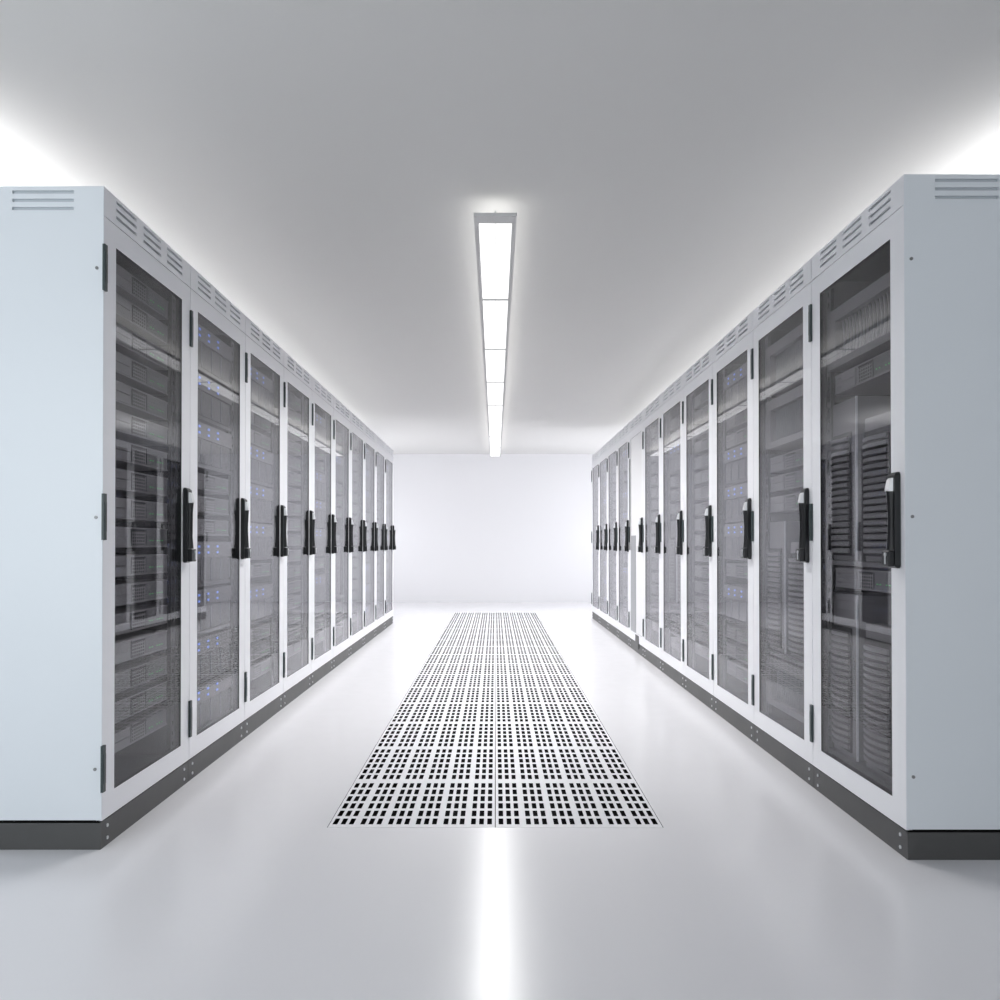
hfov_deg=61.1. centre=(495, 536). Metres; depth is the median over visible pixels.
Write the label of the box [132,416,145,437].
vent grille
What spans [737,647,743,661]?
vent grille
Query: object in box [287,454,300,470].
server
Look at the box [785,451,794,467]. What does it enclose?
vent grille
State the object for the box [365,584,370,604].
enclosure
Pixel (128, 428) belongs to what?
server
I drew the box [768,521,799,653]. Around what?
server
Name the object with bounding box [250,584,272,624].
enclosure
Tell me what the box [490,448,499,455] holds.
diffuser
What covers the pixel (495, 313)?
diffuser
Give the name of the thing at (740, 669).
vent grille
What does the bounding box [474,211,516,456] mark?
linear pendant light
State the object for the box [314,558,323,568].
server
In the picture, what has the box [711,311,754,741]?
tall cabinet
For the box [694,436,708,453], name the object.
server
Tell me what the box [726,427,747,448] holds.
server
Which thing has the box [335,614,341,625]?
server
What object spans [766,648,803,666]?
shelf
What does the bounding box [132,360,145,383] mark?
vent grille
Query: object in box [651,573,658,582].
server
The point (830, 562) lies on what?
shelf
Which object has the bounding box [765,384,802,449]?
unit
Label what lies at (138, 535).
vent grille
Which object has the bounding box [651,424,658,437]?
server
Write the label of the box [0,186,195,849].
tall cabinet
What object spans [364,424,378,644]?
tall cabinet
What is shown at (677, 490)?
vent grille
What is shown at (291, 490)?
vent grille
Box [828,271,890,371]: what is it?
unit
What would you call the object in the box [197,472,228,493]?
server
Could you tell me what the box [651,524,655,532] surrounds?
server
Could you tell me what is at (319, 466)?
server
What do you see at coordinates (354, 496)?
server
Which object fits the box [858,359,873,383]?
vent grille
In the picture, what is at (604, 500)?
enclosure
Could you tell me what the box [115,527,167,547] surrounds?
server
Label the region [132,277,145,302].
vent grille
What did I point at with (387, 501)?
enclosure
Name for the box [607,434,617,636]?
tall cabinet
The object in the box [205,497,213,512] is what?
vent grille
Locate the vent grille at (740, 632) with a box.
[737,629,743,642]
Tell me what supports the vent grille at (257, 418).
attached to the server at (260, 424)
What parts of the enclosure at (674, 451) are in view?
blade, blade, blade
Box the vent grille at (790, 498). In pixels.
[786,494,794,509]
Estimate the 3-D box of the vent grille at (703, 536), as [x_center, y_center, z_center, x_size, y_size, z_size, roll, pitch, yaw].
[1.366,0.021,5.517,0.004,0.067,0.120,0,0,0]
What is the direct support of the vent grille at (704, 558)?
attached to the server at (699, 556)
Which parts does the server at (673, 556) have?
louvre panel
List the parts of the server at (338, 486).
indicator panel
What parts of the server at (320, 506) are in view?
blade, blade, blade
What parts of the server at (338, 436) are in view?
indicator panel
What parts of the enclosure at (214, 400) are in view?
blade, blade, blade, blade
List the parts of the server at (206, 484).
indicator panel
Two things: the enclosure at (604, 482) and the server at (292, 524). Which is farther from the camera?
the enclosure at (604, 482)
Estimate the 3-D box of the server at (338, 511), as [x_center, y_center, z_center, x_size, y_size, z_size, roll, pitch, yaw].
[-1.661,-0.208,7.210,0.628,0.075,0.568,0,0,0]
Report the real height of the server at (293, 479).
0.075 m
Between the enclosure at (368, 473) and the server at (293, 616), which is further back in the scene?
the enclosure at (368, 473)
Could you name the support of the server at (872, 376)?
in the tall cabinet at (937, 236)
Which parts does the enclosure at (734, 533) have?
blade, blade, blade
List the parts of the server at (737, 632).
indicator panel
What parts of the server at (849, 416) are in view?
louvre panel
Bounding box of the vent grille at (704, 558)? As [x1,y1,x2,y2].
[702,551,706,560]
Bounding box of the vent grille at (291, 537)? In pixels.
[289,535,293,544]
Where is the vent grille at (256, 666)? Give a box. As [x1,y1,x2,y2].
[254,664,259,677]
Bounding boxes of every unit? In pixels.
[765,323,802,396]
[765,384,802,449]
[766,654,803,722]
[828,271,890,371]
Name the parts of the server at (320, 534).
blade, blade, blade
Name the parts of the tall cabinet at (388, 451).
mounting rail, door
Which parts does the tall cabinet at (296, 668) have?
mounting rail, door handle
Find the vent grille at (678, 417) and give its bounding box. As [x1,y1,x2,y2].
[676,415,679,425]
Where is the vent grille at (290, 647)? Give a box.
[288,645,292,656]
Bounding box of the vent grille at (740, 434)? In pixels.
[737,429,743,443]
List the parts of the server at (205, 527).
indicator panel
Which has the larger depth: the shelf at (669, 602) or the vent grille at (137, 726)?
the shelf at (669, 602)
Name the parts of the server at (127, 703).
indicator panel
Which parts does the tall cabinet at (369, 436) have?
mounting rail, door handle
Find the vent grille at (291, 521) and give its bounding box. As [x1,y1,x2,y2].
[289,519,293,529]
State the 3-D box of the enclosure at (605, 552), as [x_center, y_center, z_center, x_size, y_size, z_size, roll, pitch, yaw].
[1.669,0.177,10.316,0.639,0.206,0.568,0,0,0]
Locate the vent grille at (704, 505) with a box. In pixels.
[702,502,706,512]
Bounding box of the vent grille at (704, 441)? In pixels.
[702,438,706,449]
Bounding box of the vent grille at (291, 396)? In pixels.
[289,392,293,404]
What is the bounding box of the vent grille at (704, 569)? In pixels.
[702,567,706,576]
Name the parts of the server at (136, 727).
indicator panel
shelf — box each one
[668,601,680,607]
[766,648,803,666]
[828,560,890,567]
[829,747,891,790]
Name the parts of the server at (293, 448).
indicator panel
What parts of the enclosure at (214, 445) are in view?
blade, blade, blade, blade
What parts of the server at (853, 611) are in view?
louvre panel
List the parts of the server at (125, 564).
indicator panel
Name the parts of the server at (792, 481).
indicator panel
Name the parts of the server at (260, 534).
blade, blade, blade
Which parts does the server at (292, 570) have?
indicator panel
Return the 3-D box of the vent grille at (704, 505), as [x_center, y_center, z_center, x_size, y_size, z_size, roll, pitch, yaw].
[1.366,-0.188,5.519,0.004,0.067,0.120,0,0,0]
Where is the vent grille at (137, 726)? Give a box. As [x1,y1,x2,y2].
[130,718,144,742]
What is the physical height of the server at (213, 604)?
0.206 m
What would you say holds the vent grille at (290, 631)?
attached to the server at (293, 631)
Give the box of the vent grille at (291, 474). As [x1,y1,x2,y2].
[289,471,293,482]
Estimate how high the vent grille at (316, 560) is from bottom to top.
0.067 m
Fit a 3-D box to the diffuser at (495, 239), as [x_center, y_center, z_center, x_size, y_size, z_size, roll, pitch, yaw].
[0.000,-1.428,4.449,0.151,0.008,1.195,0,0,0]
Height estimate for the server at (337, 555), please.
0.530 m
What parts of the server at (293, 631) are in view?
indicator panel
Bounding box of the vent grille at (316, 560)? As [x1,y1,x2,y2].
[315,559,318,567]
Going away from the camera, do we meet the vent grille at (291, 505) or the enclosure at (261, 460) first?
the enclosure at (261, 460)
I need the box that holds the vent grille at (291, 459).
[289,455,293,466]
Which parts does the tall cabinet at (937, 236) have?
mounting rail, door, door handle, panel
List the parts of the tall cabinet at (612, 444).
mounting rail, door handle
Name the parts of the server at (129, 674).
indicator panel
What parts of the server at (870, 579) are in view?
indicator panel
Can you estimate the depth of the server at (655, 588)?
7.20 m
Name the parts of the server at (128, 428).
indicator panel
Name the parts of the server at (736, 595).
blade, blade, blade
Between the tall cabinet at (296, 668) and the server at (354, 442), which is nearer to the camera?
the tall cabinet at (296, 668)
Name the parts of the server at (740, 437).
indicator panel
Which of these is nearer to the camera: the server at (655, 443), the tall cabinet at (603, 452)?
the server at (655, 443)
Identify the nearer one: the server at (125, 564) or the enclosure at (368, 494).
the server at (125, 564)
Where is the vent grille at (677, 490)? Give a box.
[676,489,679,498]
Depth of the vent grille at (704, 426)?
5.52 m
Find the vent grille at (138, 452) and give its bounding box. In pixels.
[131,444,145,464]
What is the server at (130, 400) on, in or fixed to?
in the tall cabinet at (64, 786)
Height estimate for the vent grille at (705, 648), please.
0.067 m
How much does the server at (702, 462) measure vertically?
0.075 m
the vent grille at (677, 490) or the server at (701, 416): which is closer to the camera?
the server at (701, 416)
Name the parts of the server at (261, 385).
blade, blade, blade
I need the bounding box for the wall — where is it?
[393,454,593,601]
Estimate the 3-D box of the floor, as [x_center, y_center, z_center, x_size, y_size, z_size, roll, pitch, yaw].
[0.000,1.286,5.845,6.000,0.450,17.711,0,0,0]
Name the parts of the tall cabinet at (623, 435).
mounting rail, door handle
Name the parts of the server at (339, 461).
blade, blade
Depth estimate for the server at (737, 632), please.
4.79 m
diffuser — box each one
[479,223,511,298]
[483,301,507,348]
[485,350,504,381]
[487,383,503,404]
[488,406,501,422]
[489,423,501,435]
[490,437,500,446]
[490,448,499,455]
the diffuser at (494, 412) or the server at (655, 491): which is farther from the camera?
the diffuser at (494, 412)
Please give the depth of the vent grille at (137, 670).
3.20 m
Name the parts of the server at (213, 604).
blade, blade, blade, blade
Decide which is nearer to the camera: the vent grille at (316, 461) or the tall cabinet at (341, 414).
the vent grille at (316, 461)
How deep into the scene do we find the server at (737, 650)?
4.79 m
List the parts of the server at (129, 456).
indicator panel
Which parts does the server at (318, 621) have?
indicator panel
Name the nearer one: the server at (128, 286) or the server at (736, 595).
the server at (128, 286)
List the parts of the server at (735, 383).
blade, blade, blade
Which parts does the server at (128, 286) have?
indicator panel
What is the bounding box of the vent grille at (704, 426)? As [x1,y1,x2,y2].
[702,422,706,433]
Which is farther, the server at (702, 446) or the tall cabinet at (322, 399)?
the tall cabinet at (322, 399)
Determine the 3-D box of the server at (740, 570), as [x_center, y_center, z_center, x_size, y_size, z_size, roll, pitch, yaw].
[1.675,0.191,4.716,0.628,0.075,0.568,0,0,0]
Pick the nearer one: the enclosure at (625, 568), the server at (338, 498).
the server at (338, 498)
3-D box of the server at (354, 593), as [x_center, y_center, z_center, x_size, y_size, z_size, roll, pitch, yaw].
[-1.661,0.564,8.004,0.628,0.075,0.568,0,0,0]
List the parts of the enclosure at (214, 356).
blade, blade, blade, blade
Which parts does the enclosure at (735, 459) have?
blade, blade, blade, blade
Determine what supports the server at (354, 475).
in the tall cabinet at (356, 426)
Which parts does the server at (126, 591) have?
indicator panel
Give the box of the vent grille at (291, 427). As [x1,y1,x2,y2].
[289,424,293,435]
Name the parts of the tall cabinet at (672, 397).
mounting rail, door handle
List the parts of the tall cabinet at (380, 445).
mounting rail, door handle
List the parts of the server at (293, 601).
indicator panel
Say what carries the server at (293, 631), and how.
in the tall cabinet at (296, 668)
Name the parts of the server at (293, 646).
indicator panel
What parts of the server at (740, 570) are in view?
indicator panel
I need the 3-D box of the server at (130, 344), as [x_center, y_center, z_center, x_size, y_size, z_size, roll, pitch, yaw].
[-1.661,-0.728,3.214,0.628,0.075,0.568,0,0,0]
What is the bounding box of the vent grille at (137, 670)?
[131,664,144,686]
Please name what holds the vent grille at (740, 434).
attached to the server at (740, 437)
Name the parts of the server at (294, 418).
indicator panel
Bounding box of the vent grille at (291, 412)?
[289,408,293,419]
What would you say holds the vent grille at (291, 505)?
attached to the server
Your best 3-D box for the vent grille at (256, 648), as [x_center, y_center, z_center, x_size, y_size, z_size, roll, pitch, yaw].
[-1.352,0.657,4.803,0.004,0.067,0.120,0,0,0]
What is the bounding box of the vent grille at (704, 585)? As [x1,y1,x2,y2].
[702,583,707,593]
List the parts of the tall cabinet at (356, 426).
mounting rail, door, door handle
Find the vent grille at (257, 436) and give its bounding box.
[254,432,260,445]
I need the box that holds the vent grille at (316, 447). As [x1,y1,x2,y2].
[315,446,318,455]
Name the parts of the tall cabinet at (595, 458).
glass pane, door handle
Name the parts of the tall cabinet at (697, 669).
mounting rail, door handle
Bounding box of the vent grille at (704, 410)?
[702,406,706,417]
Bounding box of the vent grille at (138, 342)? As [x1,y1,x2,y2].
[132,332,145,356]
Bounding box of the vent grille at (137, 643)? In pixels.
[131,637,144,658]
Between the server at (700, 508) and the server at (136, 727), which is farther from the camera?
the server at (700, 508)
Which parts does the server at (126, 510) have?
indicator panel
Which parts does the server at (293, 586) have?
indicator panel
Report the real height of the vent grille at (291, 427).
0.067 m
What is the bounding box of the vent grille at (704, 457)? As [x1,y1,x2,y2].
[702,454,706,465]
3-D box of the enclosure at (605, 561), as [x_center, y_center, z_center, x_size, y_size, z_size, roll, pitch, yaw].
[1.669,0.397,10.314,0.639,0.206,0.568,0,0,0]
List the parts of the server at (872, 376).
indicator panel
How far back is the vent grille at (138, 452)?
3.20 m
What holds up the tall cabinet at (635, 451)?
on the floor
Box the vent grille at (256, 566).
[254,564,259,576]
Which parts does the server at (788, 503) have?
indicator panel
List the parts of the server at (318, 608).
indicator panel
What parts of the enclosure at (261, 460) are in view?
blade, blade, blade, blade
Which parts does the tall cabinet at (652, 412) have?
mounting rail, door handle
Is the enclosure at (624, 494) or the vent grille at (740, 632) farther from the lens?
the enclosure at (624, 494)
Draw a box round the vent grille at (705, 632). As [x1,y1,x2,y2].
[703,630,707,641]
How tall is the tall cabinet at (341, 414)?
2.203 m
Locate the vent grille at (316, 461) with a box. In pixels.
[315,460,318,469]
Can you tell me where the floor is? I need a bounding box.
[0,602,999,999]
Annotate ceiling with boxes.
[0,0,999,453]
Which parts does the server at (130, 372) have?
indicator panel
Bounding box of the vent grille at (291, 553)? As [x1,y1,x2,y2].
[289,551,293,560]
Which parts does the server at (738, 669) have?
indicator panel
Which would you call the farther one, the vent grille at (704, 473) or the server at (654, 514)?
the server at (654, 514)
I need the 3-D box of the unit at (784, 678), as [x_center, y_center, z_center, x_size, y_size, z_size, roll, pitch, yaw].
[1.663,0.705,3.912,0.612,0.236,0.656,0,0,0]
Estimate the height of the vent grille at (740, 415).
0.067 m
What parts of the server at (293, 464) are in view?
indicator panel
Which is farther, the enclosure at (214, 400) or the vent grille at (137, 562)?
the enclosure at (214, 400)
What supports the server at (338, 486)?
in the tall cabinet at (341, 414)
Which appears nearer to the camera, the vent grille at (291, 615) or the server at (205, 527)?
the server at (205, 527)
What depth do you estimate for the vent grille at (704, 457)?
5.52 m
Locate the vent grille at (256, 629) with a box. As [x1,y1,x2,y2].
[254,627,259,640]
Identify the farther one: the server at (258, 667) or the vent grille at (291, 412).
the vent grille at (291, 412)
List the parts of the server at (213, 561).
blade, blade, blade, blade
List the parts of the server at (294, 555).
indicator panel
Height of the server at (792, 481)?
0.075 m
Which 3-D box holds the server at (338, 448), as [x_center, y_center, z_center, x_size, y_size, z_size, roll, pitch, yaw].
[-1.661,-0.753,7.215,0.628,0.075,0.568,0,0,0]
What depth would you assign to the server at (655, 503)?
7.20 m
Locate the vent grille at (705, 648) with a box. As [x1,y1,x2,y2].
[703,646,707,657]
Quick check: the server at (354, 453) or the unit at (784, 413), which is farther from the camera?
the server at (354, 453)
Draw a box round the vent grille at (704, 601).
[702,599,707,609]
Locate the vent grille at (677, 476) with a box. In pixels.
[676,475,679,484]
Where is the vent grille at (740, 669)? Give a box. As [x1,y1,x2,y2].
[737,666,743,680]
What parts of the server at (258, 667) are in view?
indicator panel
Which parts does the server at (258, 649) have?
indicator panel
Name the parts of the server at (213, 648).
blade, blade, blade, blade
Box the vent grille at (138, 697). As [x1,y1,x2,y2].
[131,691,144,714]
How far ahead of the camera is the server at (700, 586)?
5.60 m
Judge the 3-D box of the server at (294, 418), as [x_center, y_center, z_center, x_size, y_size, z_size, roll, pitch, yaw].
[-1.661,-0.813,5.615,0.628,0.075,0.568,0,0,0]
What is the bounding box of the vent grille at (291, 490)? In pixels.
[289,487,293,497]
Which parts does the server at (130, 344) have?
indicator panel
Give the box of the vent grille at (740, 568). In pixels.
[737,565,743,576]
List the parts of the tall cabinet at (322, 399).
mounting rail, door handle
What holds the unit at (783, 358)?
in the tall cabinet at (784, 737)
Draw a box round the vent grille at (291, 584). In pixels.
[289,582,293,592]
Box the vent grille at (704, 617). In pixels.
[702,615,707,625]
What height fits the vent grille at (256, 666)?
0.067 m
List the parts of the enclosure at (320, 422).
blade, blade, blade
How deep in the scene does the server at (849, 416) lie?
3.28 m
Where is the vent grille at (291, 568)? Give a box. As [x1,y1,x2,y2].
[289,566,293,576]
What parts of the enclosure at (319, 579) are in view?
blade, blade, blade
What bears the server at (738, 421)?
in the tall cabinet at (732, 696)
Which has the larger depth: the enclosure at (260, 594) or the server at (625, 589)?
the server at (625, 589)
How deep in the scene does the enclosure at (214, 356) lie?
4.04 m
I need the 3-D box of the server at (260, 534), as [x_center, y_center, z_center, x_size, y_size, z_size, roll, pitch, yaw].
[-1.655,0.027,4.808,0.639,0.206,0.568,0,0,0]
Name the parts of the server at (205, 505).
indicator panel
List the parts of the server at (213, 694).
blade, blade, blade, blade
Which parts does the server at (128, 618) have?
indicator panel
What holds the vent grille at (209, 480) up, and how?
attached to the server at (206, 484)
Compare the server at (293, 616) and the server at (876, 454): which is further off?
the server at (293, 616)
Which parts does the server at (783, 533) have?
louvre panel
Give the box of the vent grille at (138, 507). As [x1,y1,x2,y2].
[131,500,145,518]
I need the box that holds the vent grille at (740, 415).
[737,410,743,424]
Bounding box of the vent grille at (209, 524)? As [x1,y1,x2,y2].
[205,520,213,533]
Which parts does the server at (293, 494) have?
indicator panel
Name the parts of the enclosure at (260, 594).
blade, blade, blade, blade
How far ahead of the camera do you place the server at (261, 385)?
4.87 m
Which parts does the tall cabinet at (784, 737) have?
mounting rail, door handle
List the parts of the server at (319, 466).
indicator panel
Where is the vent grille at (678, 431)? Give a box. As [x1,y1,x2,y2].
[676,429,679,439]
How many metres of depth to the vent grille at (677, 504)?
6.34 m
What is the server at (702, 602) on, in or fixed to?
in the tall cabinet at (697, 669)
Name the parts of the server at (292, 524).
indicator panel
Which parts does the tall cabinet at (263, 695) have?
mounting rail, door handle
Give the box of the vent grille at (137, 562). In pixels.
[131,556,144,573]
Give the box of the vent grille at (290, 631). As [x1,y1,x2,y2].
[288,629,292,640]
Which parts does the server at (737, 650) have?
indicator panel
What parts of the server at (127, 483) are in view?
indicator panel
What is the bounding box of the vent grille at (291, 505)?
[289,503,293,513]
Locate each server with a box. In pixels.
[114,656,166,694]
[114,681,166,723]
[114,706,166,753]
[115,410,167,445]
[115,439,167,470]
[115,468,167,495]
[115,497,167,521]
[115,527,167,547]
[115,554,167,576]
[115,580,167,605]
[115,605,166,635]
[115,630,166,664]
[116,263,167,319]
[116,293,167,344]
[116,322,167,369]
[116,351,167,394]
[116,380,167,420]
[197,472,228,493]
[197,495,228,514]
[197,518,228,535]
[197,541,230,586]
[197,585,230,635]
[197,629,230,684]
[197,672,230,731]
[250,429,270,450]
[250,563,270,577]
[250,623,269,642]
[250,640,269,661]
[250,658,269,680]
[251,410,270,432]
[287,407,300,425]
[287,422,300,440]
[287,438,300,455]
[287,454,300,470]
[287,470,300,485]
[287,486,300,500]
[287,518,300,530]
[287,534,300,545]
[287,550,300,561]
[287,565,300,577]
[287,580,300,593]
[287,595,300,609]
[287,610,300,625]
[287,625,300,641]
[287,640,300,657]
[288,391,300,410]
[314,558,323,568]
[314,604,323,616]
[314,617,323,630]
[314,630,323,644]
[315,445,323,459]
[315,459,323,472]
[335,535,339,596]
[335,602,341,613]
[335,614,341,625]
[336,432,342,443]
[336,444,342,455]
[336,483,342,493]
[336,496,342,505]
[336,508,342,517]
[352,438,356,448]
[352,449,356,459]
[352,460,356,470]
[352,471,356,480]
[352,482,356,491]
[352,493,356,502]
[352,504,356,512]
[352,515,356,523]
[352,548,356,555]
[352,559,356,566]
[352,569,356,577]
[352,580,356,588]
[352,591,356,599]
[352,601,356,610]
[352,612,356,621]
[353,526,356,533]
[353,537,356,544]
[624,472,627,480]
[624,482,627,490]
[624,588,627,596]
[624,598,627,606]
[624,608,627,616]
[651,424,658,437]
[651,437,658,449]
[651,449,658,461]
[651,462,658,473]
[651,474,658,485]
[651,487,658,497]
[651,499,658,508]
[651,511,658,520]
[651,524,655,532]
[651,537,655,544]
[651,549,658,557]
[651,561,658,569]
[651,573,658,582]
[652,585,658,594]
[652,596,658,607]
[652,608,658,619]
[652,620,658,632]
[669,520,678,602]
[670,415,679,430]
[670,429,679,443]
[670,474,680,486]
[670,488,680,500]
[670,502,680,513]
[671,610,680,623]
[671,623,680,637]
[671,637,680,651]
[677,554,680,603]
[694,387,708,408]
[694,404,708,423]
[694,420,708,438]
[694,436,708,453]
[694,453,708,469]
[694,469,708,484]
[694,485,708,499]
[694,502,708,514]
[695,518,705,530]
[695,534,705,545]
[695,550,708,561]
[695,565,708,577]
[695,581,708,594]
[695,596,708,610]
[695,611,708,626]
[695,626,708,643]
[695,642,708,659]
[726,408,746,430]
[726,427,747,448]
[726,563,747,578]
[727,624,747,644]
[727,642,747,664]
[727,660,747,683]
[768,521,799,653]
[770,448,802,472]
[770,470,802,491]
[770,493,799,512]
[788,542,803,659]
[831,396,890,560]
[831,592,891,761]
[835,349,890,394]
[835,568,890,592]
[862,411,890,561]
[863,624,891,780]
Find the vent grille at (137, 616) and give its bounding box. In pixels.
[131,610,144,629]
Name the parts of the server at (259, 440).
indicator panel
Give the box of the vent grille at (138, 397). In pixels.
[132,388,145,410]
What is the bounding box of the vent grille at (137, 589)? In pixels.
[131,583,144,601]
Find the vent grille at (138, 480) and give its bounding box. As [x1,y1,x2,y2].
[131,472,145,491]
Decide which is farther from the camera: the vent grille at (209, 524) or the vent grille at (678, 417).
the vent grille at (678, 417)
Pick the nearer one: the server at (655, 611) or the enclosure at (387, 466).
the server at (655, 611)
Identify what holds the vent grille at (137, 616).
attached to the server at (128, 618)
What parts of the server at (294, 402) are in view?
indicator panel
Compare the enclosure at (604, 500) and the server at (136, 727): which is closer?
the server at (136, 727)
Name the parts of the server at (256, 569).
indicator panel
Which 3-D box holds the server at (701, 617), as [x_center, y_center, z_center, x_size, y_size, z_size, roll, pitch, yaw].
[1.675,0.543,5.513,0.628,0.075,0.568,0,0,0]
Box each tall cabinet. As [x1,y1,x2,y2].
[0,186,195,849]
[188,265,250,781]
[243,316,288,737]
[283,351,316,707]
[311,377,337,685]
[332,397,353,668]
[349,412,367,655]
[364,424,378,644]
[375,435,387,636]
[385,443,395,628]
[591,450,599,623]
[598,442,607,629]
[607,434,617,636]
[616,423,629,646]
[628,411,643,656]
[642,394,661,670]
[660,374,684,688]
[682,347,713,710]
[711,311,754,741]
[750,258,814,787]
[808,174,999,859]
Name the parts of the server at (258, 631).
indicator panel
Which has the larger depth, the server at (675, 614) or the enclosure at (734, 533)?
the server at (675, 614)
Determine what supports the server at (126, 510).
in the tall cabinet at (64, 786)
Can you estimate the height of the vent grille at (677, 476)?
0.067 m
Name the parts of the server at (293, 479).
indicator panel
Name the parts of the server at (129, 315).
indicator panel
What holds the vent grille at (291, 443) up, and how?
attached to the server at (293, 448)
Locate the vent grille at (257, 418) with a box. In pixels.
[254,413,260,426]
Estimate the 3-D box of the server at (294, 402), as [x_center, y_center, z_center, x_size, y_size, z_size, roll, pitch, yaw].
[-1.661,-0.917,5.616,0.628,0.075,0.568,0,0,0]
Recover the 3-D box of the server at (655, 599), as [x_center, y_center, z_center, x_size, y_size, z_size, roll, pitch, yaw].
[1.675,0.556,7.113,0.628,0.075,0.568,0,0,0]
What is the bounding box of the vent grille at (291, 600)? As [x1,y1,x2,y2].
[289,598,293,608]
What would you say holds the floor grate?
in the floor
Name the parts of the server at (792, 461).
indicator panel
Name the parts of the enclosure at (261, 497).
blade, blade, blade, blade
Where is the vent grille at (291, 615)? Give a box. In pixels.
[289,613,293,624]
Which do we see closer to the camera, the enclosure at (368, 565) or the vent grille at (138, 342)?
the vent grille at (138, 342)
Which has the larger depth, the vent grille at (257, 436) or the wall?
the wall
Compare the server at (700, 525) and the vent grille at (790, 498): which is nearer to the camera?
the vent grille at (790, 498)
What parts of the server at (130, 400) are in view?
indicator panel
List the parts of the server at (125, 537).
indicator panel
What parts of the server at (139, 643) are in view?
indicator panel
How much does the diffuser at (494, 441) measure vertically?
0.008 m
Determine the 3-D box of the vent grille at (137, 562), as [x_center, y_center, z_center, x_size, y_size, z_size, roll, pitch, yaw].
[-1.352,0.106,3.207,0.004,0.067,0.120,0,0,0]
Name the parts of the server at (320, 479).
blade, blade, blade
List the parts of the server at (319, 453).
indicator panel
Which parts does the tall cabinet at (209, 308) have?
mounting rail, door handle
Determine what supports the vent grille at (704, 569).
attached to the server at (702, 571)
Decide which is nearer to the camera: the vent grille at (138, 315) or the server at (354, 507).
the vent grille at (138, 315)
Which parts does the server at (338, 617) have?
indicator panel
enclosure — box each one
[197,421,231,474]
[198,324,231,387]
[198,372,231,431]
[250,444,272,486]
[250,484,272,522]
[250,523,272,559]
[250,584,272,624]
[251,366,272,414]
[314,574,325,603]
[315,412,325,445]
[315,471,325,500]
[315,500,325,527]
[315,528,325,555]
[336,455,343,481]
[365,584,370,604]
[365,604,370,625]
[366,469,370,490]
[366,490,370,510]
[366,543,370,561]
[366,563,370,583]
[386,464,388,481]
[386,500,388,516]
[386,517,388,533]
[386,563,388,579]
[603,462,606,480]
[603,480,606,497]
[603,498,606,515]
[603,543,606,559]
[603,560,606,577]
[603,578,606,595]
[603,596,606,612]
[622,448,627,470]
[622,491,627,511]
[622,512,627,531]
[622,533,627,552]
[623,566,627,586]
[669,442,679,473]
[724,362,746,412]
[724,442,747,485]
[724,483,747,522]
[724,523,747,560]
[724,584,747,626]
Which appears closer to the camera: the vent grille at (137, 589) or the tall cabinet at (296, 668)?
the vent grille at (137, 589)
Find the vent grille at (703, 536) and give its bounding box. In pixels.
[702,535,705,544]
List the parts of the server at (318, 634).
indicator panel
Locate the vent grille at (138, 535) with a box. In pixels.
[131,528,145,545]
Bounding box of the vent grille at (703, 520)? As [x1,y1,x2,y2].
[702,519,705,528]
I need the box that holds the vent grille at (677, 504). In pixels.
[676,503,679,512]
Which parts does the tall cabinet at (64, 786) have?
panel, door, mounting rail, door handle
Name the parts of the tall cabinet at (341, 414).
mounting rail, door handle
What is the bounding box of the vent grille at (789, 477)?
[785,472,794,487]
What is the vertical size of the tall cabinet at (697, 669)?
2.203 m
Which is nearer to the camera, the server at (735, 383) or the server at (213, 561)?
the server at (213, 561)
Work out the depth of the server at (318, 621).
6.50 m
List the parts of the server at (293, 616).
indicator panel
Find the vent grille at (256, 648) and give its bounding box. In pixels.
[254,646,259,659]
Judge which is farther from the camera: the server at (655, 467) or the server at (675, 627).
the server at (655, 467)
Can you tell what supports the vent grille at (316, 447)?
attached to the server at (319, 453)
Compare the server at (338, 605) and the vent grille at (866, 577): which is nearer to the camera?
the vent grille at (866, 577)
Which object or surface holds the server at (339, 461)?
in the tall cabinet at (341, 414)
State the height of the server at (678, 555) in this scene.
0.530 m
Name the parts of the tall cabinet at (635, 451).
blank panel, door handle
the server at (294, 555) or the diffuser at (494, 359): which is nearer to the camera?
the server at (294, 555)
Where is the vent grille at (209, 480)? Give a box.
[205,475,213,490]
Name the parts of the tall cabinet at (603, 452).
door handle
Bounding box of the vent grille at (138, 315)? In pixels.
[132,305,145,329]
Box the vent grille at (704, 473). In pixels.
[702,470,706,481]
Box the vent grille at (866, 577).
[859,570,873,589]
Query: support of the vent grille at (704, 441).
attached to the server at (702, 446)
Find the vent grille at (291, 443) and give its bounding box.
[289,439,293,451]
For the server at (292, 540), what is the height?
0.075 m
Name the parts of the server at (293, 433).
indicator panel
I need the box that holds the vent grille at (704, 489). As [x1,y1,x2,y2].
[702,486,706,497]
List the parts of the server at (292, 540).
indicator panel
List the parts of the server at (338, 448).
indicator panel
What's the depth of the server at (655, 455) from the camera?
7.25 m
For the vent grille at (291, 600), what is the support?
attached to the server at (293, 601)
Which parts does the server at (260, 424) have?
indicator panel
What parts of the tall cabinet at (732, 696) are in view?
mounting rail, door handle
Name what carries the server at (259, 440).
in the tall cabinet at (263, 695)
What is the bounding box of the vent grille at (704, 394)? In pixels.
[702,389,706,402]
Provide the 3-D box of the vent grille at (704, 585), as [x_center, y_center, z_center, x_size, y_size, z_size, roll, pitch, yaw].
[1.366,0.334,5.515,0.004,0.067,0.120,0,0,0]
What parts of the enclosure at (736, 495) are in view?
blade, blade, blade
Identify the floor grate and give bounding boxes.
[328,613,661,826]
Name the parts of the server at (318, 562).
indicator panel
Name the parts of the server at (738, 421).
indicator panel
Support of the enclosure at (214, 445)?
in the tall cabinet at (209, 308)
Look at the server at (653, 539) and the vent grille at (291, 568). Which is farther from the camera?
the server at (653, 539)
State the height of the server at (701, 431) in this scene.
0.075 m

